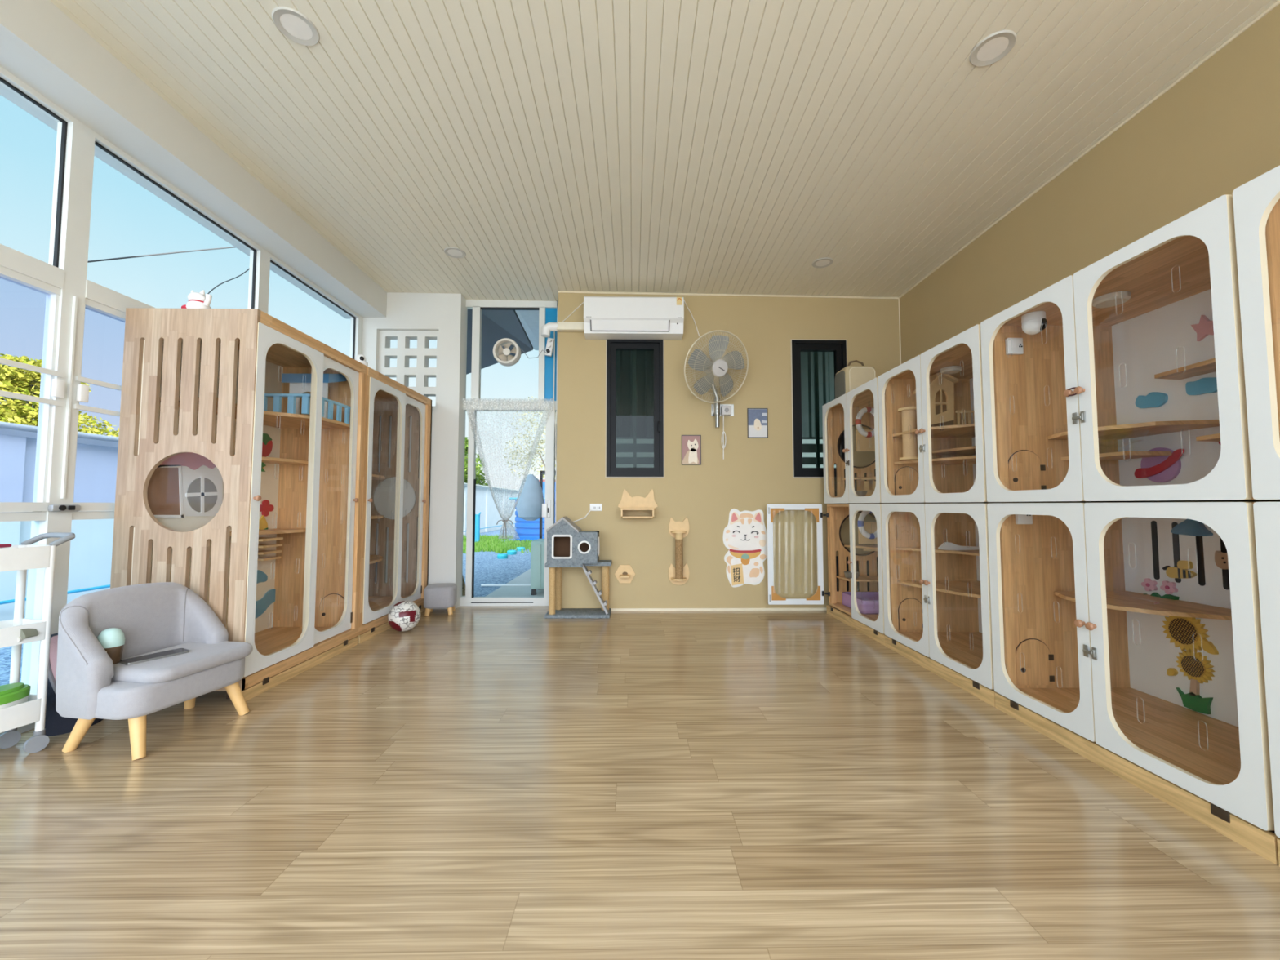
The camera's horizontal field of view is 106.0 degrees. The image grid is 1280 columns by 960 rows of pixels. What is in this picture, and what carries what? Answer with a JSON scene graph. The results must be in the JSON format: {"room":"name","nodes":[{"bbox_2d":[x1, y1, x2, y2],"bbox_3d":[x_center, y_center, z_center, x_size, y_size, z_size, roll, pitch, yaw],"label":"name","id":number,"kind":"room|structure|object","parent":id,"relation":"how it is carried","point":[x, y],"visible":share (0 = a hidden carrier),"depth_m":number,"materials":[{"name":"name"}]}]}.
{"room":"cat hotel","nodes":[
{"label":"cat hotel","id":0,"kind":"room"},
{"bbox_2d":[0,66,84,734],"bbox_3d":[-2.590,-0.325,1.646,0.106,2.720,1.164,0,-3,-1],"label":"window","id":1,"kind":"structure","parent":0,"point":[55,279],"depth_m":2.13,"materials":[{"name":"white metal"}]},
{"bbox_2d":[53,124,265,634],"bbox_3d":[-2.606,-0.267,2.749,0.106,2.720,1.164,0,-3,-1],"label":"window","id":2,"kind":"structure","parent":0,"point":[88,295],"depth_m":2.25,"materials":[{"name":"white metal"}]},
{"bbox_2d":[0,84,351,319],"bbox_3d":[0.105,-3.602,1.592,6.150,3.540,7.000,0,-3,-1],"label":"roof","id":3,"kind":"structure","parent":0,"point":[12,97],"depth_m":2.94,"materials":[{"name":"metal"}]},
{"bbox_2d":[262,250,362,359],"bbox_3d":[-2.622,-0.207,3.902,0.106,2.720,1.264,0,-3,-1],"label":"window","id":4,"kind":"structure","parent":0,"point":[356,329],"depth_m":3.95,"materials":[{"name":"white metal"}]},
{"bbox_2d":[361,292,467,608],"bbox_3d":[-2.191,-0.294,4.581,0.988,2.965,0.180,0,-3,-1],"label":"wall","id":5,"kind":"structure","parent":0,"point":[423,317],"depth_m":4.54,"materials":[{"name":"white paint"}]},
{"bbox_2d":[0,0,386,317],"bbox_3d":[-2.499,-1.816,1.462,0.300,0.250,6.200,0,-3,-1],"label":"ceiling beam","id":6,"kind":"structure","parent":5,"relation":"attached to","point":[41,46],"depth_m":2.41,"materials":[{"name":"white paint"}]},
{"bbox_2d":[460,299,558,605],"bbox_3d":[-1.240,-0.290,4.649,0.970,2.965,0.090,0,-3,-1],"label":"door","id":7,"kind":"structure","parent":5,"relation":"in","point":[548,310],"depth_m":4.65,"materials":[{"name":"white metal"}]},
{"bbox_2d":[493,337,520,366],"bbox_3d":[-1.289,-1.238,4.681,0.256,0.256,0.105,0,-3,-1],"label":"exhaust fan","id":8,"kind":"object","parent":7,"relation":"attached to","point":[499,352],"visible":1,"depth_m":4.66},
{"bbox_2d":[462,398,553,538],"bbox_3d":[-1.272,-0.112,4.586,0.889,1.335,0.063,0,-3,-1],"label":"lace curtain","id":9,"kind":"object","parent":7,"relation":"hanging from","point":[485,401],"visible":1,"depth_m":4.60,"materials":[{"name":"fabric"}]},
{"bbox_2d":[0,605,1279,959],"bbox_3d":[-0.081,1.085,1.419,5.120,0.120,6.350,0,-3,-1],"label":"floor","id":10,"kind":"structure","parent":0,"point":[473,782],"depth_m":1.45,"materials":[{"name":"brown wood"}]},
{"bbox_2d":[0,532,75,753],"bbox_3d":[-2.438,0.626,1.790,0.196,0.837,0.410,-1,-3,12],"label":"trolley","id":11,"kind":"object","parent":10,"relation":"on","point":[25,556],"visible":0.98,"depth_m":1.88,"materials":[{"name":"plastic"}]},
{"bbox_2d":[0,682,30,709],"bbox_3d":[-2.421,0.856,1.809,0.128,0.135,0.188,0,-3,-1],"label":"tub","id":12,"kind":"object","parent":11,"relation":"on","point":[12,694],"visible":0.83,"depth_m":1.83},
{"bbox_2d":[0,693,41,733],"bbox_3d":[-2.445,0.886,1.761,0.180,0.085,0.310,-1,-3,12],"label":"tray","id":13,"kind":"object","parent":11,"relation":"on","point":[21,714],"depth_m":1.83,"materials":[{"name":"plastic"}]},
{"bbox_2d":[0,617,46,648],"bbox_3d":[-2.445,0.584,1.777,0.180,0.070,0.310,-1,-3,12],"label":"tray","id":14,"kind":"object","parent":11,"relation":"on","point":[10,629],"depth_m":1.86,"materials":[{"name":"plastic"}]},
{"bbox_2d":[0,544,51,571],"bbox_3d":[-2.445,0.296,1.792,0.180,0.085,0.310,-1,-3,12],"label":"tray","id":15,"kind":"object","parent":11,"relation":"on","point":[21,557],"depth_m":1.85,"materials":[{"name":"plastic"}]},
{"bbox_2d":[17,628,38,642],"bbox_3d":[-2.377,0.588,1.843,0.108,0.053,0.050,0,-3,-1],"label":"toy car","id":16,"kind":"object","parent":11,"relation":"on","point":[24,633],"visible":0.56,"depth_m":1.83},
{"bbox_2d":[44,632,102,736],"bbox_3d":[-2.437,0.852,2.080,0.196,0.416,0.228,0,-3,-1],"label":"carrier","id":17,"kind":"object","parent":10,"relation":"on","point":[55,724],"visible":0.22,"depth_m":1.99,"materials":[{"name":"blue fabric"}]},
{"bbox_2d":[55,582,253,760],"bbox_3d":[-2.022,0.758,2.041,0.426,0.612,0.512,-1,-3,10],"label":"sofa","id":18,"kind":"object","parent":10,"relation":"on","point":[153,618],"visible":0.98,"depth_m":1.95,"materials":[{"name":"grey fabric"}]},
{"bbox_2d":[97,627,124,664],"bbox_3d":[-2.133,0.668,1.943,0.082,0.140,0.082,0,-3,-1],"label":"cone","id":19,"kind":"object","parent":18,"relation":"on","point":[112,639],"visible":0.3,"depth_m":1.93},
{"bbox_2d":[119,648,189,665],"bbox_3d":[-2.027,0.737,2.020,0.082,0.008,0.196,-2,-3,27],"label":"mobile phone","id":20,"kind":"object","parent":18,"relation":"on","point":[133,660],"visible":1,"depth_m":2.01,"materials":[{"name":"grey glass"}]},
{"bbox_2d":[111,640,253,683],"bbox_3d":[-1.975,0.773,2.075,0.345,0.056,0.420,-1,-3,10],"label":"seat cushion","id":21,"kind":"object","parent":18,"relation":"on","point":[203,657],"depth_m":2.02,"materials":[{"name":"grey fabric"}]},
{"bbox_2d":[110,307,366,701],"bbox_3d":[-2.225,0.134,2.848,0.681,1.930,0.995,0,-3,-1],"label":"tall cabinet","id":22,"kind":"object","parent":10,"relation":"on","point":[239,482],"visible":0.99,"depth_m":2.49,"materials":[{"name":"brown wood"}]},
{"bbox_2d":[181,289,212,308],"bbox_3d":[-2.269,-0.913,2.469,0.162,0.118,0.100,0,-3,-1],"label":"cat figurine","id":23,"kind":"object","parent":22,"relation":"on","point":[196,300],"visible":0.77,"depth_m":2.44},
{"bbox_2d":[160,396,350,428],"bbox_3d":[-2.226,-0.389,2.898,0.510,0.020,0.890,0,-3,-1],"label":"shelf","id":24,"kind":"object","parent":22,"relation":"attached to","point":[276,419],"depth_m":3.05,"materials":[{"name":"wood"}]},
{"bbox_2d":[229,528,306,536],"bbox_3d":[-2.367,0.323,2.929,0.230,0.020,0.750,0,-3,-1],"label":"shelf","id":25,"kind":"object","parent":22,"relation":"attached to","point":[261,531],"depth_m":3.14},
{"bbox_2d":[233,454,308,464],"bbox_3d":[-2.369,-0.129,3.083,0.230,0.020,0.490,0,-3,-1],"label":"shelf","id":26,"kind":"object","parent":22,"relation":"attached to","point":[265,460],"depth_m":3.16,"materials":[{"name":"wood"}]},
{"bbox_2d":[356,366,431,643],"bbox_3d":[-2.240,0.189,3.897,0.681,1.930,1.105,0,-3,-1],"label":"tall cabinet","id":27,"kind":"object","parent":10,"relation":"on","point":[385,397],"visible":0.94,"depth_m":4.36,"materials":[{"name":"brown wood"}]},
{"bbox_2d":[355,354,368,366],"bbox_3d":[-1.978,-0.846,3.416,0.096,0.084,0.096,0,-3,-1],"label":"camera","id":28,"kind":"object","parent":27,"relation":"on","point":[361,358],"visible":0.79,"depth_m":3.39,"materials":[{"name":"white plastic"}]},
{"bbox_2d":[368,555,382,564],"bbox_3d":[-2.325,0.662,3.853,0.340,0.020,1.010,0,-3,-1],"label":"shelf","id":29,"kind":"object","parent":27,"relation":"attached to","point":[373,558],"depth_m":4.06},
{"bbox_2d":[371,474,384,479],"bbox_3d":[-2.325,-0.037,3.890,0.340,0.020,1.010,0,-3,-1],"label":"shelf","id":30,"kind":"object","parent":27,"relation":"attached to","point":[375,477],"depth_m":4.08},
{"bbox_2d":[387,600,420,631],"bbox_3d":[-1.780,1.029,3.647,0.224,0.224,0.224,0,-3,-1],"label":"football","id":31,"kind":"object","parent":10,"relation":"on","point":[404,615],"visible":1,"depth_m":3.57,"materials":[{"name":"leather"}]},
{"bbox_2d":[423,582,457,616],"bbox_3d":[-1.761,1.053,4.261,0.256,0.249,0.240,1,-3,-15],"label":"footstool","id":32,"kind":"object","parent":10,"relation":"on","point":[436,596],"visible":1,"depth_m":4.16,"materials":[{"name":"grey fabric"}]},
{"bbox_2d":[544,516,612,618],"bbox_3d":[-0.528,0.746,4.210,0.552,0.850,0.280,0,-3,-1],"label":"cat tree","id":33,"kind":"object","parent":10,"relation":"on","point":[567,545],"visible":1,"depth_m":4.10,"materials":[{"name":"fabric"}]},
{"bbox_2d":[766,503,886,645],"bbox_3d":[1.712,0.669,3.791,1.152,0.959,1.007,0,-3,-1],"label":"base cabinet","id":34,"kind":"object","parent":10,"relation":"on","point":[852,572],"visible":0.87,"depth_m":4.23,"materials":[{"name":"white wood"}]},
{"bbox_2d":[844,571,858,578],"bbox_3d":[1.802,0.808,4.109,0.120,0.045,0.120,0,-3,-1],"label":"door latch","id":35,"kind":"object","parent":34,"relation":"on","point":[847,574],"depth_m":4.08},
{"bbox_2d":[835,575,878,582],"bbox_3d":[1.997,0.840,4.090,0.550,0.016,0.300,0,-3,-1],"label":"shelf","id":36,"kind":"object","parent":34,"relation":"attached to","point":[859,578],"depth_m":4.07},
{"bbox_2d":[842,591,879,613],"bbox_3d":[1.953,1.010,3.981,0.420,0.102,0.400,0,-3,-1],"label":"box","id":37,"kind":"object","parent":34,"relation":"on","point":[868,602],"visible":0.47,"depth_m":4.00,"materials":[{"name":"purple plastic"}]},
{"bbox_2d":[844,545,877,549],"bbox_3d":[2.038,0.571,4.060,0.470,0.016,0.390,0,-3,-1],"label":"shelf","id":38,"kind":"object","parent":34,"relation":"attached to","point":[873,547],"depth_m":4.11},
{"bbox_2d":[822,377,916,503],"bbox_3d":[1.953,-0.255,3.831,0.671,0.878,0.985,0,-3,-1],"label":"upper cabinet","id":39,"kind":"object","parent":34,"relation":"on","point":[846,483],"visible":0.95,"depth_m":4.03,"materials":[{"name":"white wood"}]},
{"bbox_2d":[835,360,875,399],"bbox_3d":[1.866,-0.855,4.189,0.261,0.353,0.256,0,-3,-1],"label":"bag","id":40,"kind":"object","parent":39,"relation":"on","point":[849,378],"visible":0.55,"depth_m":4.07,"materials":[{"name":"grey"}]},
{"bbox_2d":[842,476,875,479],"bbox_3d":[2.038,-0.019,4.091,0.470,0.016,0.390,0,-3,-1],"label":"shelf","id":41,"kind":"object","parent":39,"relation":"attached to","point":[843,477],"depth_m":4.11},
{"bbox_2d":[880,503,995,706],"bbox_3d":[1.967,0.617,2.794,0.671,0.959,0.989,0,-3,-1],"label":"base cabinet","id":42,"kind":"object","parent":10,"relation":"on","point":[937,600],"visible":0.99,"depth_m":3.15,"materials":[{"name":"wood"}]},
{"bbox_2d":[896,546,979,555],"bbox_3d":[2.013,0.447,2.942,0.550,0.016,0.665,0,-3,-1],"label":"shelf","id":43,"kind":"object","parent":42,"relation":"attached to","point":[975,551],"depth_m":3.06,"materials":[{"name":"wood"}]},
{"bbox_2d":[897,580,981,598],"bbox_3d":[2.014,0.670,2.905,0.550,0.016,0.715,0,-3,-1],"label":"shelf","id":44,"kind":"object","parent":42,"relation":"attached to","point":[964,588],"depth_m":3.06,"materials":[{"name":"wood"}]},
{"bbox_2d":[877,324,1035,502],"bbox_3d":[1.967,-0.306,2.842,0.671,0.878,0.989,0,-3,-1],"label":"upper cabinet","id":45,"kind":"object","parent":42,"relation":"on","point":[931,405],"visible":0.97,"depth_m":3.12,"materials":[{"name":"wood"}]},
{"bbox_2d":[892,423,975,437],"bbox_3d":[2.002,-0.314,3.042,0.570,0.016,0.545,0,-3,-1],"label":"shelf","id":46,"kind":"object","parent":45,"relation":"attached to","point":[967,430],"depth_m":3.11,"materials":[{"name":"wood"}]},
{"bbox_2d":[893,455,976,464],"bbox_3d":[2.012,-0.128,3.062,0.550,0.016,0.485,0,-3,-1],"label":"shelf","id":47,"kind":"object","parent":45,"relation":"attached to","point":[970,460],"depth_m":3.11,"materials":[{"name":"wood"}]},
{"bbox_2d":[940,365,961,373],"bbox_3d":[1.977,-0.698,3.069,0.116,0.026,0.116,0,-3,-1],"label":"lamp","id":48,"kind":"object","parent":45,"relation":"attached to","point":[944,369],"depth_m":3.04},
{"bbox_2d":[931,445,975,454],"bbox_3d":[2.099,-0.200,2.927,0.380,0.016,0.765,0,-3,-1],"label":"shelf","id":49,"kind":"object","parent":45,"relation":"attached to","point":[967,450],"depth_m":3.11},
{"bbox_2d":[986,502,1279,864],"bbox_3d":[1.987,0.565,1.802,0.684,0.959,0.993,0,-3,-1],"label":"base cabinet","id":50,"kind":"object","parent":10,"relation":"on","point":[1127,636],"visible":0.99,"depth_m":1.94,"materials":[{"name":"wood"}]},
{"bbox_2d":[1015,514,1032,524],"bbox_3d":[1.818,0.174,2.283,0.070,0.070,0.023,0,-3,-1],"label":"power socket","id":51,"kind":"object","parent":50,"relation":"attached to","point":[1020,518],"visible":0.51,"depth_m":2.27,"materials":[{"name":"white plastic"}]},
{"bbox_2d":[980,194,1279,502],"bbox_3d":[1.981,-0.358,1.850,0.671,0.878,0.993,0,-3,-1],"label":"upper cabinet","id":52,"kind":"object","parent":50,"relation":"on","point":[1148,334],"visible":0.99,"depth_m":2.01,"materials":[{"name":"wood"}]},
{"bbox_2d":[1004,337,1023,355],"bbox_3d":[1.805,-0.644,2.326,0.075,0.080,0.023,0,-3,-1],"label":"power socket","id":53,"kind":"object","parent":52,"relation":"attached to","point":[1014,346],"visible":1,"depth_m":2.32,"materials":[{"name":"white plastic"}]},
{"bbox_2d":[1021,311,1047,334],"bbox_3d":[1.800,-0.713,2.206,0.088,0.096,0.088,-1,-3,26],"label":"security camera","id":54,"kind":"object","parent":52,"relation":"attached to","point":[1033,322],"visible":1,"depth_m":2.18,"materials":[{"name":"white plastic"}]},
{"bbox_2d":[1092,291,1130,307],"bbox_3d":[1.972,-0.753,2.020,0.116,0.026,0.116,0,-3,-1],"label":"lamp","id":55,"kind":"object","parent":52,"relation":"attached to","point":[1105,299],"depth_m":1.99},
{"bbox_2d":[1061,451,1171,460],"bbox_3d":[2.144,-0.108,2.189,0.250,0.016,0.260,0,-3,-1],"label":"shelf","id":56,"kind":"object","parent":52,"relation":"attached to","point":[1145,455],"depth_m":2.11,"materials":[{"name":"wood"}]},
{"bbox_2d":[1047,419,1219,439],"bbox_3d":[2.106,-0.214,2.079,0.390,0.016,0.470,0,-3,-1],"label":"shelf","id":57,"kind":"object","parent":52,"relation":"attached to","point":[1155,429],"depth_m":2.01,"materials":[{"name":"wood"}]},
{"bbox_2d":[1154,357,1216,379],"bbox_3d":[2.220,-0.447,1.832,0.170,0.016,0.450,0,-3,-1],"label":"shelf","id":58,"kind":"object","parent":52,"relation":"attached to","point":[1205,369],"depth_m":1.95,"materials":[{"name":"wood"}]},
{"bbox_2d":[1195,433,1220,441],"bbox_3d":[2.171,-0.159,1.692,0.270,0.016,0.300,0,-3,-1],"label":"shelf","id":59,"kind":"object","parent":52,"relation":"attached to","point":[1212,437],"depth_m":1.76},
{"bbox_2d":[1054,591,1231,620],"bbox_3d":[2.091,0.518,2.010,0.420,0.016,0.530,0,-3,-1],"label":"shelf","id":60,"kind":"object","parent":50,"relation":"attached to","point":[1141,602],"depth_m":1.96,"materials":[{"name":"wood"}]},
{"bbox_2d":[1253,502,1279,866],"bbox_3d":[1.995,0.513,0.809,0.671,0.959,0.989,0,-3,-1],"label":"base cabinet","id":61,"kind":"object","parent":10,"relation":"on","point":[1266,514],"visible":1,"depth_m":1.28,"materials":[{"name":"wood"}]},
{"bbox_2d":[1232,165,1279,499],"bbox_3d":[1.995,-0.410,0.857,0.671,0.878,0.989,0,-3,-1],"label":"upper cabinet","id":62,"kind":"object","parent":61,"relation":"on","point":[1256,202],"visible":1,"depth_m":1.31,"materials":[{"name":"wood"}]},
{"bbox_2d":[49,0,1277,301],"bbox_3d":[-0.069,-1.948,1.628,5.306,0.160,6.450,0,-3,-1],"label":"ceiling","id":63,"kind":"structure","parent":0,"point":[651,146],"depth_m":2.47,"materials":[{"name":"wood"}]},
{"bbox_2d":[271,5,319,45],"bbox_3d":[-1.438,-1.897,2.019,0.166,0.012,0.166,0,-3,-1],"label":"recessed light","id":64,"kind":"object","parent":63,"relation":"in","point":[291,23],"visible":1,"depth_m":2.01,"materials":[{"name":"plastic"}]},
{"bbox_2d":[444,246,466,257],"bbox_3d":[-1.466,-1.803,3.825,0.166,0.012,0.166,0,-3,-1],"label":"recessed light","id":65,"kind":"object","parent":63,"relation":"in","point":[454,252],"visible":1,"depth_m":3.82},
{"bbox_2d":[811,257,833,267],"bbox_3d":[1.480,-1.761,3.911,0.166,0.012,0.166,0,-3,-1],"label":"recessed light","id":66,"kind":"object","parent":63,"relation":"in","point":[826,261],"visible":1,"depth_m":3.90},
{"bbox_2d":[968,29,1017,66],"bbox_3d":[1.519,-1.857,2.078,0.166,0.012,0.166,0,-3,-1],"label":"recessed light","id":67,"kind":"object","parent":63,"relation":"in","point":[993,47],"visible":1,"depth_m":2.07,"materials":[{"name":"plastic"}]},
{"bbox_2d":[555,293,900,608],"bbox_3d":[0.886,-0.284,4.544,3.300,2.941,0.200,0,-3,-1],"label":"wall","id":68,"kind":"structure","parent":0,"point":[753,474],"depth_m":4.43,"materials":[{"name":"paint"}]},
{"bbox_2d":[544,331,556,501],"bbox_3d":[-0.821,-0.537,4.584,0.182,1.812,0.091,0,-3,-1],"label":"cable","id":69,"kind":"object","parent":68,"relation":"attached to","point":[553,331],"depth_m":4.61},
{"bbox_2d":[541,321,584,337],"bbox_3d":[-0.705,-1.384,4.439,0.402,0.126,0.084,0,-3,-1],"label":"duct","id":70,"kind":"object","parent":68,"relation":"attached to","point":[559,326],"visible":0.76,"depth_m":4.41,"materials":[{"name":"white plastic"}]},
{"bbox_2d":[590,503,602,511],"bbox_3d":[-0.400,0.249,4.392,0.111,0.065,0.012,0,-3,-1],"label":"wall socket","id":71,"kind":"object","parent":68,"relation":"attached to","point":[594,507],"visible":1,"depth_m":4.39,"materials":[{"name":"white plastic"}]},
{"bbox_2d":[614,564,635,583],"bbox_3d":[-0.135,0.848,4.316,0.188,0.163,0.108,0,-3,-1],"label":"step","id":72,"kind":"structure","parent":68,"relation":"attached to","point":[624,574],"depth_m":4.35,"materials":[{"name":"brown wood"}]},
{"bbox_2d":[583,296,684,340],"bbox_3d":[-0.056,-1.471,4.389,0.891,0.333,0.208,0,-3,-1],"label":"air conditioner","id":73,"kind":"object","parent":68,"relation":"attached to","point":[605,317],"visible":1,"depth_m":4.30,"materials":[{"name":"white plastic"}]},
{"bbox_2d":[604,339,664,477],"bbox_3d":[-0.046,-0.669,4.454,0.542,1.300,0.014,0,-3,-1],"label":"trim","id":74,"kind":"structure","parent":68,"relation":"attached to","point":[606,340],"depth_m":4.44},
{"bbox_2d":[606,339,663,476],"bbox_3d":[-0.047,-0.667,4.486,0.522,1.280,0.130,0,-3,-1],"label":"window","id":75,"kind":"structure","parent":68,"relation":"in","point":[612,345],"depth_m":4.46,"materials":[{"name":"black metal"}]},
{"bbox_2d":[617,488,657,518],"bbox_3d":[-0.019,0.209,4.315,0.360,0.260,0.180,0,-3,-1],"label":"shelf","id":76,"kind":"object","parent":68,"relation":"attached to","point":[627,503],"visible":1,"depth_m":4.39,"materials":[{"name":"brown wood"}]},
{"bbox_2d":[668,517,688,585],"bbox_3d":[0.353,0.640,4.325,0.192,0.610,0.126,0,-3,-1],"label":"post","id":77,"kind":"object","parent":68,"relation":"attached to","point":[678,575],"visible":1,"depth_m":4.35,"materials":[{"name":"brown wood"}]},
{"bbox_2d":[681,435,701,464],"bbox_3d":[0.471,-0.277,4.432,0.179,0.273,0.012,0,-3,-1],"label":"photo frame","id":78,"kind":"object","parent":68,"relation":"attached to","point":[691,444],"visible":1,"depth_m":4.43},
{"bbox_2d":[684,329,748,459],"bbox_3d":[0.639,-0.731,4.239,0.617,1.070,0.376,2,-3,-28],"label":"wall fan","id":79,"kind":"object","parent":68,"relation":"attached to","point":[713,366],"depth_m":4.19,"materials":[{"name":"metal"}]},
{"bbox_2d":[685,331,746,401],"bbox_3d":[0.668,-0.978,4.204,0.582,0.569,0.306,0,-3,-1],"label":"grille","id":80,"kind":"object","parent":79,"relation":"attached to","point":[713,366],"depth_m":4.17,"materials":[{"name":"metal"}]},
{"bbox_2d":[611,607,826,610],"bbox_3d":[0.838,1.168,4.366,3.200,0.022,0.022,0,-3,-1],"label":"baseboard","id":81,"kind":"structure","parent":68,"relation":"attached to","point":[766,608],"depth_m":4.36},
{"bbox_2d":[558,290,898,298],"bbox_3d":[0.838,-1.732,4.517,3.200,0.056,0.018,0,-3,-1],"label":"trim","id":82,"kind":"structure","parent":68,"relation":"attached to","point":[559,291],"depth_m":4.51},
{"bbox_2d":[723,508,767,587],"bbox_3d":[0.959,0.617,4.389,0.406,0.712,0.018,0,-3,-1],"label":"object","id":83,"kind":"object","parent":68,"relation":"attached to","point":[744,535],"visible":1,"depth_m":4.39,"materials":[{"name":"wood"}]},
{"bbox_2d":[746,408,768,438],"bbox_3d":[1.086,-0.525,4.453,0.187,0.275,0.012,0,-3,-1],"label":"photo frame","id":84,"kind":"object","parent":68,"relation":"attached to","point":[757,418],"visible":1,"depth_m":4.45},
{"bbox_2d":[790,338,847,478],"bbox_3d":[1.669,-0.666,4.478,0.527,1.297,0.014,0,-3,-1],"label":"trim","id":85,"kind":"structure","parent":68,"relation":"attached to","point":[793,477],"depth_m":4.47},
{"bbox_2d":[791,339,846,476],"bbox_3d":[1.669,-0.664,4.510,0.507,1.277,0.130,0,-3,-1],"label":"window","id":86,"kind":"structure","parent":68,"relation":"in","point":[838,348],"depth_m":4.49,"materials":[{"name":"black metal"}]},
{"bbox_2d":[899,4,1279,503],"bbox_3d":[2.541,-0.427,1.415,0.120,2.901,6.110,0,-3,-1],"label":"wall","id":87,"kind":"structure","parent":0,"point":[1216,131],"depth_m":2.44,"materials":[{"name":"paint"}]},
{"bbox_2d":[898,0,1279,298],"bbox_3d":[2.479,-1.870,1.490,0.018,0.016,6.110,0,-3,-1],"label":"trim","id":88,"kind":"structure","parent":87,"relation":"attached to","point":[1274,5],"depth_m":2.43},
{"label":"outside","id":89,"kind":"structure","parent":0,"visible":0},
{"bbox_2d":[0,526,530,685],"bbox_3d":[-4.263,2.118,18.506,24.000,0.100,52.700,0,-3,-1],"label":"ground","id":90,"kind":"structure","parent":89,"point":[488,569],"depth_m":8.07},
{"bbox_2d":[0,352,119,436],"bbox_3d":[-9.690,-0.234,7.173,1.905,3.426,3.888,1,-3,-15],"label":"tree","id":91,"kind":"object","parent":90,"relation":"on","point":[13,380],"visible":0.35,"depth_m":7.25,"materials":[{"name":"green plant"}]},
{"bbox_2d":[0,421,518,621],"bbox_3d":[-1.308,0.884,13.956,10.220,1.890,40.000,0,-3,-1],"label":"wall","id":92,"kind":"structure","parent":90,"relation":"on","point":[96,460],"depth_m":5.30,"materials":[{"name":"paint"}]},
{"bbox_2d":[0,523,515,604],"bbox_3d":[-6.090,1.609,13.350,0.032,0.032,39.000,0,-3,-1],"label":"hose","id":93,"kind":"object","parent":92,"relation":"attached to","point":[11,601],"visible":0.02,"depth_m":5.17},
{"bbox_2d":[0,422,519,491],"bbox_3d":[-6.120,-0.049,13.436,0.060,0.057,39.000,0,-3,-1],"label":"pipe","id":94,"kind":"object","parent":92,"relation":"attached to","point":[2,424],"visible":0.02,"depth_m":5.17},
{"bbox_2d":[464,436,489,485],"bbox_3d":[-8.018,0.111,21.879,2.429,4.270,2.495,0,-3,-1],"label":"tree","id":95,"kind":"object","parent":90,"relation":"on","point":[479,479],"visible":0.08,"depth_m":21.68,"materials":[{"name":"green plant"}]},
{"bbox_2d":[475,511,480,542],"bbox_3d":[-4.755,1.381,14.068,0.232,0.909,0.173,1,-3,-17],"label":"pipe","id":96,"kind":"object","parent":90,"relation":"on","point":[477,516],"visible":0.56,"depth_m":14.03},
{"bbox_2d":[462,533,535,553],"bbox_3d":[-4.053,1.705,12.797,4.234,0.130,7.255,0,-3,-1],"label":"grass","id":97,"kind":"structure","parent":90,"relation":"on","point":[493,544],"depth_m":12.66,"materials":[{"name":"plant"}]},
{"bbox_2d":[502,396,555,478],"bbox_3d":[-6.731,-1.833,37.020,7.619,9.726,3.032,0,-3,-1],"label":"tree","id":98,"kind":"object","parent":90,"relation":"on","point":[540,412],"visible":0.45,"depth_m":36.93,"materials":[{"name":"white plant"}]},
{"bbox_2d":[509,479,555,541],"bbox_3d":[-2.970,0.935,15.502,2.040,1.910,2.100,0,-3,-1],"label":"water tank","id":99,"kind":"object","parent":90,"relation":"on","point":[525,529],"visible":0.2,"depth_m":14.60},
{"bbox_2d":[616,350,835,467],"bbox_3d":[1.716,-1.821,7.791,4.750,6.650,5.480,0,-3,-1],"label":"shed","id":100,"kind":"object","parent":90,"relation":"on","point":[624,359],"visible":0.08,"depth_m":6.48,"materials":[{"name":"metal"}]},
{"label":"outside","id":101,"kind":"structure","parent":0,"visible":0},
{"bbox_2d":[485,568,543,596],"bbox_3d":[-1.281,1.627,10.262,1.230,0.020,11.300,0,-3,-1],"label":"path","id":102,"kind":"structure","parent":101,"point":[525,578],"depth_m":6.11,"materials":[{"name":"concrete"}]},
{"bbox_2d":[466,309,539,374],"bbox_3d":[-1.885,-0.327,6.114,1.758,3.492,2.330,0,-3,-1],"label":"awning","id":103,"kind":"object","parent":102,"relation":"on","point":[522,326],"visible":0.26,"depth_m":6.23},
{"bbox_2d":[480,583,530,586],"bbox_3d":[-1.792,1.409,6.466,0.664,0.030,0.032,0,-3,-2],"label":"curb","id":104,"kind":"object","parent":102,"relation":"on","point":[485,584],"visible":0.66,"depth_m":6.46,"materials":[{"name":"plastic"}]},
{"bbox_2d":[530,538,544,595],"bbox_3d":[-1.079,1.074,6.042,0.485,0.645,0.492,0,-3,-1],"label":"base cabinet","id":105,"kind":"object","parent":102,"relation":"on","point":[537,546],"visible":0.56,"depth_m":5.80,"materials":[{"name":"teal plastic"}]},
{"bbox_2d":[539,471,555,538],"bbox_3d":[-1.327,0.684,8.208,0.660,1.650,0.540,0,-3,-1],"label":"clothes rack","id":106,"kind":"object","parent":102,"relation":"on","point":[542,473],"visible":0.14,"depth_m":7.97,"materials":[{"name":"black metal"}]},
{"bbox_2d":[515,474,544,520],"bbox_3d":[-1.770,0.282,7.802,0.460,0.750,0.230,0,-3,-1],"label":"hanging bag","id":107,"kind":"object","parent":106,"relation":"hanging from","point":[529,506],"visible":0.91,"depth_m":7.72,"materials":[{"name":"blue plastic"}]},
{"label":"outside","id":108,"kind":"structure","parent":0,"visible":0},
{"bbox_2d":[87,246,235,262],"bbox_3d":[-5.283,-2.871,6.011,0.016,1.870,2.948,0,-3,-1],"label":"power cable","id":109,"kind":"object","parent":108,"point":[119,258],"visible":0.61,"depth_m":5.24,"materials":[{"name":"black rubber"}]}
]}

